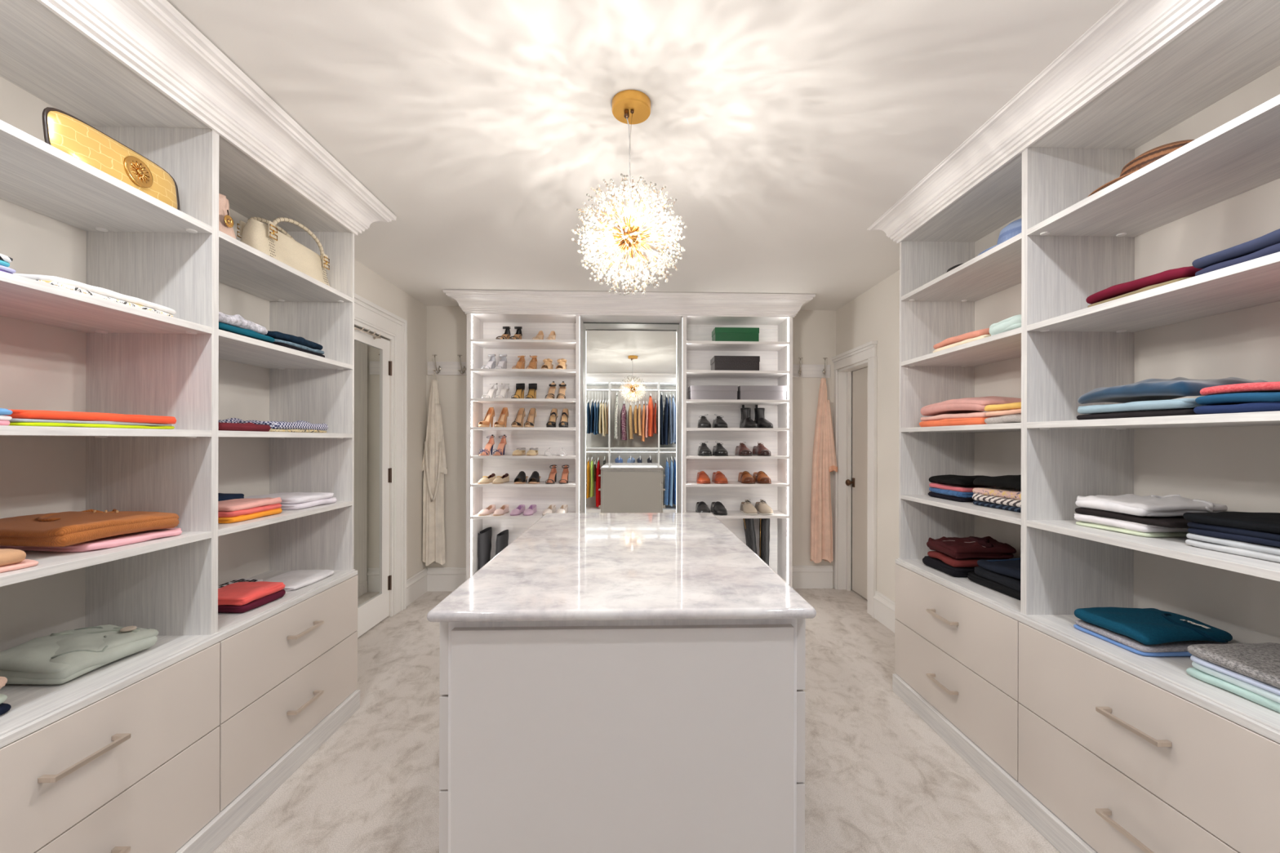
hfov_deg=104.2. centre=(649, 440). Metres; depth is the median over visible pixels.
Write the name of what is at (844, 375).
trim
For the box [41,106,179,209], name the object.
clutch bag
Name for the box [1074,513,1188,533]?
shirt
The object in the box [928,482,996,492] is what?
shirt
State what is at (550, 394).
sandal
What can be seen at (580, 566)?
island countertop
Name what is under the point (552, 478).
sandal
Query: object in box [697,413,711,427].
shoe
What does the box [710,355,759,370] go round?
shoe box
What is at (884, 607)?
baseboard
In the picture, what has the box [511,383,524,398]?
sandal
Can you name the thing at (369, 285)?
wall
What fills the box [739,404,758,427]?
boot
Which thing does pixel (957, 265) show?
hat
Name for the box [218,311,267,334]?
trousers
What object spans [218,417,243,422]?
shirt
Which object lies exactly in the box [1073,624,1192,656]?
shirt
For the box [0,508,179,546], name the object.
sweater
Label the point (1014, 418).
sweater
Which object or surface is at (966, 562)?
shirt
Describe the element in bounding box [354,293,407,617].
trim
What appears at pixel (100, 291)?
shirt
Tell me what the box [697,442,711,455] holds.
shoe
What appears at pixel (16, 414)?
shirt
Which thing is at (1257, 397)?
shirt
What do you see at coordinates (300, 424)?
shirt
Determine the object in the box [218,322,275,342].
trousers
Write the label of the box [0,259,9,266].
shirt
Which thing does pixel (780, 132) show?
ceiling
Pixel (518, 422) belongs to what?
pump
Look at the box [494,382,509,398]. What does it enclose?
sandal
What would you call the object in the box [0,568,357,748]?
countertop
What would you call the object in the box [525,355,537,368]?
sandal
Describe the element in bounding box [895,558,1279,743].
countertop
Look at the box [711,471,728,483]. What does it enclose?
loafer
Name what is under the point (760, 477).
shoe
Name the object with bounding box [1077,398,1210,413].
shirt
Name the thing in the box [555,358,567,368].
heels
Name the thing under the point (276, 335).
jeans
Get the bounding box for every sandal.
[479,434,494,455]
[480,354,496,368]
[481,382,497,398]
[492,435,506,455]
[493,354,506,368]
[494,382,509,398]
[495,326,511,339]
[508,326,522,339]
[511,355,525,368]
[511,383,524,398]
[524,383,537,398]
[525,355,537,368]
[532,330,543,339]
[543,447,555,455]
[545,381,556,398]
[545,464,556,484]
[546,330,555,339]
[556,381,566,398]
[556,447,567,455]
[559,464,568,484]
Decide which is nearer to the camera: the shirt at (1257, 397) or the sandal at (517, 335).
the shirt at (1257, 397)
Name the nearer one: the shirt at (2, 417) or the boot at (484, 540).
the shirt at (2, 417)
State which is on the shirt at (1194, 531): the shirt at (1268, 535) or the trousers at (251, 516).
the shirt at (1268, 535)
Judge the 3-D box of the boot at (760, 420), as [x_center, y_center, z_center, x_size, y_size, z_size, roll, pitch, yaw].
[0.951,-0.202,4.185,0.112,0.208,0.278,0,0,-11]
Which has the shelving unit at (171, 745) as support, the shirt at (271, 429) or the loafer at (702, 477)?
the shirt at (271, 429)
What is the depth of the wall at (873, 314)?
3.55 m
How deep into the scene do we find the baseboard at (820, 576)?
4.37 m
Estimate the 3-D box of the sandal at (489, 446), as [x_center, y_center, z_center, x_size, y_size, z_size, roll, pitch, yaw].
[-1.337,0.039,4.085,0.075,0.171,0.228,0,0,6]
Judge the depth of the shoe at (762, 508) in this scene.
4.12 m
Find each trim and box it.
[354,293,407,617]
[831,340,877,617]
[837,360,867,591]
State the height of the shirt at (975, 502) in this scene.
0.024 m
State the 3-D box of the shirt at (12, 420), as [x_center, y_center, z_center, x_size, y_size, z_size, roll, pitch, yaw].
[-1.550,-0.047,1.308,0.279,0.011,0.409,0,0,-2]
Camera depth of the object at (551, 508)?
4.08 m
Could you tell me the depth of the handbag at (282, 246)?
2.06 m
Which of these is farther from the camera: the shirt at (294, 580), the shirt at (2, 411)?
the shirt at (294, 580)
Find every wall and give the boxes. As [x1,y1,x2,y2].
[354,258,426,617]
[426,306,835,587]
[835,270,899,601]
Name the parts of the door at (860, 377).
knob, rose plate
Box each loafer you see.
[696,471,710,483]
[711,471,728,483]
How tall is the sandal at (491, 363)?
0.156 m
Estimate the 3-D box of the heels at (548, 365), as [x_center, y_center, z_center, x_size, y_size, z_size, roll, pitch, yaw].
[-0.842,-0.623,4.097,0.081,0.112,0.220,0,0,3]
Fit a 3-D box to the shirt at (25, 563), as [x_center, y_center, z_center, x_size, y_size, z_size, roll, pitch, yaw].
[-1.571,0.285,1.018,0.271,0.015,0.340,0,0,7]
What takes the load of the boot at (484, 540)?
on the shelving at (486, 311)
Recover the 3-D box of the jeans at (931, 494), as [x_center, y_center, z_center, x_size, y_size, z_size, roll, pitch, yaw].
[1.519,0.269,2.387,0.250,0.026,0.279,0,0,-2]
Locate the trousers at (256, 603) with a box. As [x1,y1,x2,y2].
[217,589,285,613]
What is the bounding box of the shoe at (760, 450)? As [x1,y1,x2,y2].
[751,441,771,456]
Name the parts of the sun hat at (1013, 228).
crown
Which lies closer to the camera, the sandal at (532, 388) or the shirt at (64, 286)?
the shirt at (64, 286)
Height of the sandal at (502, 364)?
0.156 m
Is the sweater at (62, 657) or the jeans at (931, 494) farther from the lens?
the jeans at (931, 494)
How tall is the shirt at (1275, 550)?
0.019 m
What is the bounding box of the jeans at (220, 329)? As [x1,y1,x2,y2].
[219,328,272,343]
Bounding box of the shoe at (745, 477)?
[737,471,755,483]
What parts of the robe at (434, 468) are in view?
sash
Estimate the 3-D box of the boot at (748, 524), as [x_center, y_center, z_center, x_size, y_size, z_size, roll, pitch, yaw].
[0.858,0.904,4.178,0.136,0.557,0.262,0,0,-2]
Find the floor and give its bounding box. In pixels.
[212,587,1059,852]
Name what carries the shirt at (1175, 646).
on the shirt at (1077, 627)
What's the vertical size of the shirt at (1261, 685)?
0.016 m
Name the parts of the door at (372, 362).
mirror panel, hook rail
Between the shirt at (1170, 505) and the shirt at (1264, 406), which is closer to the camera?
the shirt at (1264, 406)
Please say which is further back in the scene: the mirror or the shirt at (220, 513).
the mirror
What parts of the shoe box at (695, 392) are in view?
lid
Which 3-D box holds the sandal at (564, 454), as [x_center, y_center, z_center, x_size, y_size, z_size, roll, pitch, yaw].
[-0.723,0.093,4.103,0.074,0.066,0.225,0,0,1]
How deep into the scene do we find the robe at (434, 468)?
4.17 m
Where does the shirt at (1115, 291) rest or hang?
on the shirt at (1155, 286)
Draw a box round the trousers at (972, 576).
[967,571,1020,599]
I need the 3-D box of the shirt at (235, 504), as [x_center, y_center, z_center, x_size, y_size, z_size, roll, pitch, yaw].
[-1.551,0.240,1.870,0.174,0.024,0.262,0,0,-2]
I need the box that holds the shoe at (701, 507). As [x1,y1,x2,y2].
[695,501,710,512]
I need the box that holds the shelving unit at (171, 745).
[0,0,396,852]
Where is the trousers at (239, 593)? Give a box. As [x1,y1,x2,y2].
[217,581,285,605]
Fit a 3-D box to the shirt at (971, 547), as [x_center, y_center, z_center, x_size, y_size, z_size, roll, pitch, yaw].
[1.498,0.492,2.336,0.304,0.086,0.234,0,0,-2]
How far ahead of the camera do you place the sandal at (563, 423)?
4.12 m
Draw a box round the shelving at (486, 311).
[442,289,815,586]
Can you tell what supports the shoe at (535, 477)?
on the shelving at (486, 311)
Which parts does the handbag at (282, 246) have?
handle, handle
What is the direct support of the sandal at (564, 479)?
on the shelving at (486, 311)
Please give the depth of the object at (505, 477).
4.07 m
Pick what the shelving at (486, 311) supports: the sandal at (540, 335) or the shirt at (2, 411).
the sandal at (540, 335)
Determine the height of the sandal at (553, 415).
0.168 m
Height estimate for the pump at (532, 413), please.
0.171 m
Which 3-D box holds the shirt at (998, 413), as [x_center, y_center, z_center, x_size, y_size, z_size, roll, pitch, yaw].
[1.484,-0.107,1.911,0.269,0.021,0.225,0,0,-2]
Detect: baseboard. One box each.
[406,567,427,606]
[426,567,466,591]
[791,564,833,588]
[873,591,895,632]
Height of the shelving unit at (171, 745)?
2.444 m
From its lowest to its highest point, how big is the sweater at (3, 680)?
0.050 m
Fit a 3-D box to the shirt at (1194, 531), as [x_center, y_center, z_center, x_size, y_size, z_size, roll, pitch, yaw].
[1.554,0.240,1.161,0.241,0.019,0.373,0,0,-2]
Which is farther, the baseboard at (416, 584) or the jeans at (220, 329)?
the baseboard at (416, 584)
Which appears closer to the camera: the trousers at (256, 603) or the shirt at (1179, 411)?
the shirt at (1179, 411)
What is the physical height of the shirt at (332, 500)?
0.030 m
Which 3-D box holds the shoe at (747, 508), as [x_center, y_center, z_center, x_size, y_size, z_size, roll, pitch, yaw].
[0.827,0.555,4.180,0.112,0.115,0.278,0,0,-5]
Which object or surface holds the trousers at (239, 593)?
on the trousers at (256, 603)
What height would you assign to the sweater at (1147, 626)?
0.049 m
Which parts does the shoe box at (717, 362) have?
lid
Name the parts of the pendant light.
bulb, cord, bulb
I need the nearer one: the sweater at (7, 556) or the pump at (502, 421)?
the sweater at (7, 556)
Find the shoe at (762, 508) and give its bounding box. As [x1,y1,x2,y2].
[755,498,773,515]
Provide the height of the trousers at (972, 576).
0.041 m
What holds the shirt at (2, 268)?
on the shirt
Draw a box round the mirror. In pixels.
[582,322,679,512]
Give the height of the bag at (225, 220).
0.175 m
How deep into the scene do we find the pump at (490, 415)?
4.11 m
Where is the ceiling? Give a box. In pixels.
[167,0,1120,310]
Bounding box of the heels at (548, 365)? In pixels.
[541,358,553,368]
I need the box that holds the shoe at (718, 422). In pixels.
[712,413,727,427]
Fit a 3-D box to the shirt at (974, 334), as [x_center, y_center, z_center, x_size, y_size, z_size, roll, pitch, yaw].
[1.477,-0.452,2.213,0.273,0.044,0.338,0,0,-2]
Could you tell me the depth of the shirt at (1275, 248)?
1.16 m
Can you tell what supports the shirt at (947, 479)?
on the shirt at (960, 488)
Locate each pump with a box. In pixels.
[478,407,494,426]
[493,407,508,426]
[511,408,525,426]
[524,408,536,426]
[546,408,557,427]
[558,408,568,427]
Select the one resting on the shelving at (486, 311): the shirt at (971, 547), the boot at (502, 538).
the boot at (502, 538)
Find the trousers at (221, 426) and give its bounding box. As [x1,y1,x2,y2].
[217,422,271,431]
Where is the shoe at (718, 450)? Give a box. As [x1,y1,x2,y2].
[711,441,728,455]
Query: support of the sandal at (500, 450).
on the shelving at (486, 311)
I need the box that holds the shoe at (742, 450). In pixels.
[734,441,751,455]
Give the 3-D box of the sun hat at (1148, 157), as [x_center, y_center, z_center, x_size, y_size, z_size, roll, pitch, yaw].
[1.529,-0.798,1.476,0.370,0.102,0.370,0,0,-2]
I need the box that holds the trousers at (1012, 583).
[973,566,1020,591]
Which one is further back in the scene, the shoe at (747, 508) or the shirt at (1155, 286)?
the shoe at (747, 508)
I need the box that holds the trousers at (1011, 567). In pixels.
[977,558,1020,579]
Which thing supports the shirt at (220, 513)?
on the trousers at (251, 516)
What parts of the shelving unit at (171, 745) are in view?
handle, shelf, shelf, shelf, shelf, drawer, handle, drawer, panel, panel, crown moulding, shelf, shelf, shelf, shelf, drawer, drawer, handle, handle, panel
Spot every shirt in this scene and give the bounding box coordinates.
[0,253,13,262]
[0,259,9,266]
[0,265,16,273]
[0,408,12,414]
[0,414,12,420]
[0,420,9,425]
[0,527,182,552]
[0,559,38,573]
[0,703,11,715]
[1,408,176,423]
[8,418,172,426]
[8,422,174,429]
[13,273,175,315]
[35,280,173,316]
[217,497,281,511]
[217,502,281,517]
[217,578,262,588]
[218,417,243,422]
[236,420,328,430]
[244,492,333,503]
[263,569,333,591]
[268,428,326,432]
[280,497,337,510]
[919,417,990,426]
[920,395,1021,416]
[920,412,996,421]
[926,536,1016,559]
[927,551,1008,567]
[928,474,989,485]
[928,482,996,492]
[933,328,990,349]
[933,334,991,352]
[972,486,1021,500]
[972,493,1021,507]
[973,475,1021,489]
[973,500,1021,512]
[984,402,1021,411]
[985,408,1021,416]
[988,314,1021,335]
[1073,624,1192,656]
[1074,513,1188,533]
[1074,619,1227,653]
[1075,493,1227,516]
[1075,507,1191,528]
[1075,521,1189,537]
[1076,408,1206,420]
[1077,377,1267,404]
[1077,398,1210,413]
[1085,266,1202,304]
[1087,276,1192,307]
[1182,511,1279,533]
[1185,538,1279,562]
[1186,521,1279,541]
[1186,533,1279,555]
[1186,666,1279,712]
[1187,527,1279,546]
[1190,655,1279,695]
[1191,228,1279,268]
[1191,661,1279,703]
[1193,401,1279,413]
[1195,243,1279,275]
[1195,391,1279,405]
[1200,381,1279,395]
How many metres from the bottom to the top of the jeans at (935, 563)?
0.052 m
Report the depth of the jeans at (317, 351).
2.08 m
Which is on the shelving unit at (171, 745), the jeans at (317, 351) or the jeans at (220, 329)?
the jeans at (220, 329)
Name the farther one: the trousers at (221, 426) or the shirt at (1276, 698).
the trousers at (221, 426)
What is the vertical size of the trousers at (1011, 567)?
0.047 m
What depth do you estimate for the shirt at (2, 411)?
1.09 m
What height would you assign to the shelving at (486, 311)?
2.447 m
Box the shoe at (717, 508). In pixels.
[710,501,727,515]
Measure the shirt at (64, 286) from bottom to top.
0.018 m
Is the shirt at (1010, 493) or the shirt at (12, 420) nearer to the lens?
the shirt at (12, 420)
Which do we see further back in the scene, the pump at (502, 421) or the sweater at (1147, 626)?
the pump at (502, 421)
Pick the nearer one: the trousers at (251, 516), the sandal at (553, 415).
the trousers at (251, 516)
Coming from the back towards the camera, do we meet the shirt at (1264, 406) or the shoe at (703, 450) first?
the shoe at (703, 450)
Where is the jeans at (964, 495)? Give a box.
[928,487,973,497]
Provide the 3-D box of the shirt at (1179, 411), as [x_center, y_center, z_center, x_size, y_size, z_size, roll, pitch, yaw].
[1.497,-0.074,1.442,0.271,0.023,0.334,0,0,-2]
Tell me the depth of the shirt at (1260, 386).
1.16 m
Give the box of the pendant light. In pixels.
[571,89,686,295]
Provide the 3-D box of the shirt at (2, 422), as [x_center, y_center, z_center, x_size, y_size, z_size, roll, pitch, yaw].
[-1.543,-0.040,0.984,0.279,0.015,0.270,0,0,-2]
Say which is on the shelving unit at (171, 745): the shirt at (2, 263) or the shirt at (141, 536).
the shirt at (141, 536)
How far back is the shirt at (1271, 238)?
1.17 m
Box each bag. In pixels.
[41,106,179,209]
[218,193,236,239]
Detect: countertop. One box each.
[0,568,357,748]
[426,512,816,622]
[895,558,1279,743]
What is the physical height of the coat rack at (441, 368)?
0.160 m
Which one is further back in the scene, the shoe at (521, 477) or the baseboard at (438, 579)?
the baseboard at (438, 579)
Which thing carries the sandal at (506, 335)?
on the shelving at (486, 311)
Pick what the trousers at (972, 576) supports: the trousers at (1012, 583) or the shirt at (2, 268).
the trousers at (1012, 583)
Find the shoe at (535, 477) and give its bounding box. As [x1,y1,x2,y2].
[528,471,541,483]
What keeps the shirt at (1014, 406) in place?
on the shirt at (998, 413)
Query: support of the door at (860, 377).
in the wall at (873, 314)
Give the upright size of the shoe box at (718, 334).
0.118 m
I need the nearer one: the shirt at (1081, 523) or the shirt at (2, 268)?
the shirt at (2, 268)
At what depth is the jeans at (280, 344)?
2.02 m
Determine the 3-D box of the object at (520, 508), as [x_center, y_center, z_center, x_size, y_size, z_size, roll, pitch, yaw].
[-1.090,0.576,4.101,0.078,0.062,0.243,0,0,7]
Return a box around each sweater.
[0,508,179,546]
[0,548,26,566]
[0,624,158,684]
[0,676,7,688]
[0,693,7,704]
[984,413,1021,424]
[1074,607,1232,644]
[1186,642,1279,688]
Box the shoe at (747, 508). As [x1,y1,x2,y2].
[740,498,757,515]
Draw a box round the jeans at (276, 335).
[264,330,323,350]
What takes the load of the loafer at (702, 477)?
on the shelving at (486, 311)
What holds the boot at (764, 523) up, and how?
on the shelving at (486, 311)
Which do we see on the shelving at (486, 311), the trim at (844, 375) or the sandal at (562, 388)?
the sandal at (562, 388)
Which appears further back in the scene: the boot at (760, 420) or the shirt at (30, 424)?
the boot at (760, 420)
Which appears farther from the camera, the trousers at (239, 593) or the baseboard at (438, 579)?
the baseboard at (438, 579)
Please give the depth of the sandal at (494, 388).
4.12 m
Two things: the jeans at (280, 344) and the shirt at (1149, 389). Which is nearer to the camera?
the shirt at (1149, 389)
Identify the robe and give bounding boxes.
[422,371,447,565]
[810,374,837,563]
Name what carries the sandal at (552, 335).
on the shelving at (486, 311)
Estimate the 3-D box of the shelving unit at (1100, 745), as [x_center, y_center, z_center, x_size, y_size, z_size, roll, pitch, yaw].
[1.481,0.063,1.422,0.556,2.482,2.631,0,0,-2]
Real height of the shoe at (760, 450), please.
0.116 m
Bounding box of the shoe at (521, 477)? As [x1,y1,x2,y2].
[514,471,528,483]
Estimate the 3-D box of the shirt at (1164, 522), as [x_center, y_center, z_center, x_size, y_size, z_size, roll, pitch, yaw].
[1.559,0.233,1.534,0.282,0.025,0.306,0,0,-2]
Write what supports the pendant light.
hanging from the ceiling
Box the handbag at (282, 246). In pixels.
[236,216,329,286]
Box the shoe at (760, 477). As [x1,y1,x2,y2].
[752,471,771,483]
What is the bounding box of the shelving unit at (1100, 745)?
[866,0,1279,852]
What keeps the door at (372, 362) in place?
in the wall at (369, 285)
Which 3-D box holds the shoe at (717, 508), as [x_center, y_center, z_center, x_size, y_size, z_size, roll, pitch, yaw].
[0.576,0.563,4.172,0.112,0.096,0.278,0,0,-8]
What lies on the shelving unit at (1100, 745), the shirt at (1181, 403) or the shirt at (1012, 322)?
the shirt at (1012, 322)
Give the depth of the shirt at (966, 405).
2.17 m
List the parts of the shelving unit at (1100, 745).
panel, handle, handle, drawer, drawer, shelf, shelf, shelf, shelf, crown moulding, panel, handle, panel, drawer, handle, drawer, shelf, shelf, shelf, shelf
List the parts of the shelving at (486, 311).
panel, shelf, shelf, shelf, shelf, shelf, shelf, shelf, panel, crown moulding, panel, panel, shelf, shelf, shelf, shelf, shelf, shelf, shelf, panel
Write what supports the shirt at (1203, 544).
on the shelving unit at (1100, 745)
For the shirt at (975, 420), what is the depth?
2.20 m
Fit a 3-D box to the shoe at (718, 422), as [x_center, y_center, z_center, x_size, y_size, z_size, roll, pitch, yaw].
[0.584,-0.159,4.171,0.112,0.121,0.278,0,0,-4]
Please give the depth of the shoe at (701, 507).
4.11 m
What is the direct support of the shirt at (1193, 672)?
on the shelving unit at (1100, 745)
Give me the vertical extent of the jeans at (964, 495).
0.028 m
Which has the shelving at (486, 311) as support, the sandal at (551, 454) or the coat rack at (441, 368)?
the sandal at (551, 454)
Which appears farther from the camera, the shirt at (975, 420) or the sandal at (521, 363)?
the sandal at (521, 363)
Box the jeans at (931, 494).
[928,491,973,502]
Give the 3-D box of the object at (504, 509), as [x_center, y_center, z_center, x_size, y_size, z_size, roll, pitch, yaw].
[-1.224,0.576,4.096,0.079,0.062,0.243,0,0,7]
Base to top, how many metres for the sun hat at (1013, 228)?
0.122 m
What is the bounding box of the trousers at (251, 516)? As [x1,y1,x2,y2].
[217,507,282,523]
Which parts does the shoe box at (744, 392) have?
lid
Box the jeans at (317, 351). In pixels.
[274,338,324,354]
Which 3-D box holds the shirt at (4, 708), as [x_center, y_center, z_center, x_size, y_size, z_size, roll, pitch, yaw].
[-1.596,0.612,1.004,0.275,0.027,0.313,0,0,-2]
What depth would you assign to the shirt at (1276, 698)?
1.20 m
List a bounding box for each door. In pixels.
[353,326,391,637]
[845,367,867,599]
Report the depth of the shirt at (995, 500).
2.04 m
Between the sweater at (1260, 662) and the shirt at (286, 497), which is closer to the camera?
the sweater at (1260, 662)
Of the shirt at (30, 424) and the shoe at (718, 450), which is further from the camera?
the shoe at (718, 450)
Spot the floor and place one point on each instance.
(878, 779)
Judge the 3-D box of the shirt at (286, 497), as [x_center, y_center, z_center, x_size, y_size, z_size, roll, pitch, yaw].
[-1.599,0.252,2.204,0.278,0.030,0.257,0,0,-2]
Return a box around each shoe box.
[688,385,737,399]
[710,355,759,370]
[711,327,759,341]
[737,385,786,399]
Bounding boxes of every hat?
[946,262,964,271]
[977,217,1022,256]
[1088,139,1194,196]
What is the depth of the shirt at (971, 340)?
2.14 m
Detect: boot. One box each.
[477,527,492,568]
[495,529,508,555]
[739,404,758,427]
[742,518,756,554]
[754,404,773,427]
[759,518,769,565]
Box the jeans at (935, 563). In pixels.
[922,555,974,577]
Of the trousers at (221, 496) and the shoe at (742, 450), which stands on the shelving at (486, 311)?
the shoe at (742, 450)
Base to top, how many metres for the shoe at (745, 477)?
0.096 m
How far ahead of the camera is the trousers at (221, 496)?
1.97 m
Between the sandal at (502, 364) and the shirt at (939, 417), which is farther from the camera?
the sandal at (502, 364)
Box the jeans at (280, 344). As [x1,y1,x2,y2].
[271,342,324,357]
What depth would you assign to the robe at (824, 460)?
4.28 m
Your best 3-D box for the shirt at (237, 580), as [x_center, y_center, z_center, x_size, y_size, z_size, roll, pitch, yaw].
[-1.735,0.611,2.022,0.134,0.028,0.322,0,0,-2]
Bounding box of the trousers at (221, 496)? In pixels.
[217,493,244,501]
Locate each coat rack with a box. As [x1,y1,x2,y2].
[427,354,466,375]
[792,357,830,377]
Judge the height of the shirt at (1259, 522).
0.030 m
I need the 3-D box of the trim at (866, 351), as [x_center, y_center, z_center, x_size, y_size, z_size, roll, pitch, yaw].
[1.632,0.288,4.020,0.042,2.033,0.752,0,0,-2]

